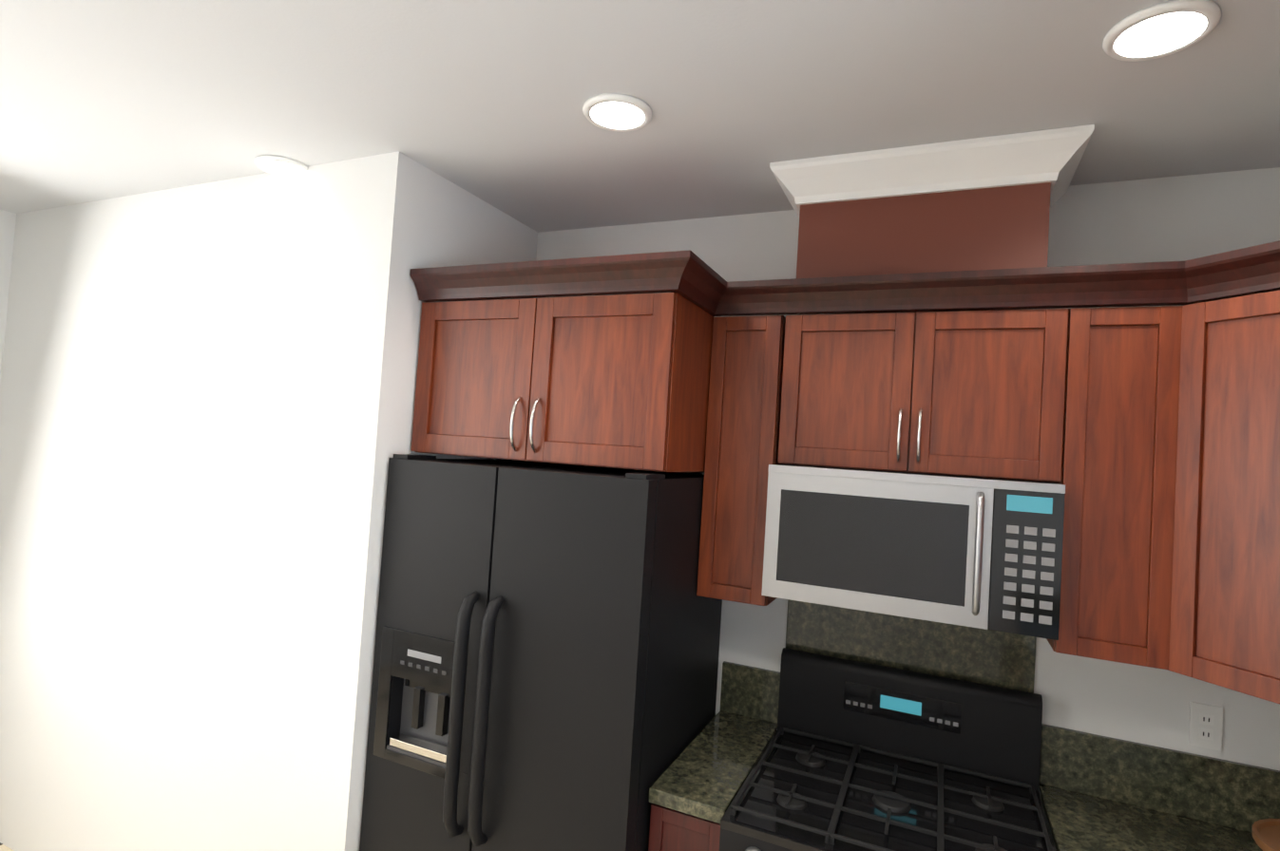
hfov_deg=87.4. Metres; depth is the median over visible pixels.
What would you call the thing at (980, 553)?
microwave
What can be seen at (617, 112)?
recessed light
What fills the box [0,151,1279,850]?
wall
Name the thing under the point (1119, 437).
upper cabinet
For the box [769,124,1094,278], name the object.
enclosure
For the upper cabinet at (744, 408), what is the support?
attached to the wall at (207, 394)
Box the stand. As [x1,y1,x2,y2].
[1251,819,1279,850]
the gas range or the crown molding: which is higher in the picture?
the crown molding
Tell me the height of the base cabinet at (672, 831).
0.874 m
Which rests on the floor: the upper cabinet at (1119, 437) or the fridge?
the fridge
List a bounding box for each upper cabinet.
[411,292,713,472]
[696,315,785,606]
[777,308,1068,482]
[1045,305,1182,670]
[1168,289,1279,705]
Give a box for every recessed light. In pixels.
[254,154,308,175]
[582,93,651,132]
[1102,0,1221,61]
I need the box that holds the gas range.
[719,648,1056,850]
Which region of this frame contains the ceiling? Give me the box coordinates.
[0,0,1279,232]
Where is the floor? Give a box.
[0,842,14,850]
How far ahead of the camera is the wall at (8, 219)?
3.03 m
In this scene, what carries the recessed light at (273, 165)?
in the ceiling
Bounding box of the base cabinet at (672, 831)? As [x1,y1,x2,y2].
[648,803,720,850]
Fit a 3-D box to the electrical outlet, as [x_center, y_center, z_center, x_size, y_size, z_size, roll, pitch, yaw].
[1.550,0.825,1.834,0.070,0.116,0.008,3,-2,24]
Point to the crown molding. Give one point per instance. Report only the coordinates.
(692, 277)
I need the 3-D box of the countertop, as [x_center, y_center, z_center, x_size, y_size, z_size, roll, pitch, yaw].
[0.671,0.741,0.423,2.296,0.540,3.304,3,-2,24]
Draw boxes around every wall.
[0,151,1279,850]
[0,210,16,379]
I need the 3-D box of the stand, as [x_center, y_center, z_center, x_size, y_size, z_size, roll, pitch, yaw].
[1.617,0.926,1.545,0.300,0.285,0.300,3,-2,24]
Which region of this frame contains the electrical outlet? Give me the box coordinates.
[1188,702,1222,751]
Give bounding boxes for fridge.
[359,454,722,850]
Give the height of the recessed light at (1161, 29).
0.012 m
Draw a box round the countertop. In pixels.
[649,599,1279,850]
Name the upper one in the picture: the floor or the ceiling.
the ceiling
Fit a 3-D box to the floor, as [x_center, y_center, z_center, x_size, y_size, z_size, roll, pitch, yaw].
[-0.818,1.844,1.025,5.810,0.060,3.510,3,-2,24]
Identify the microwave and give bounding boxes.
[761,464,1065,640]
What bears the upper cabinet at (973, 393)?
attached to the wall at (207, 394)
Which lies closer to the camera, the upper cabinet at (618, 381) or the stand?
the stand
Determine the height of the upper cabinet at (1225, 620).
0.895 m
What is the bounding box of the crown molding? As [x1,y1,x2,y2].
[409,240,1279,316]

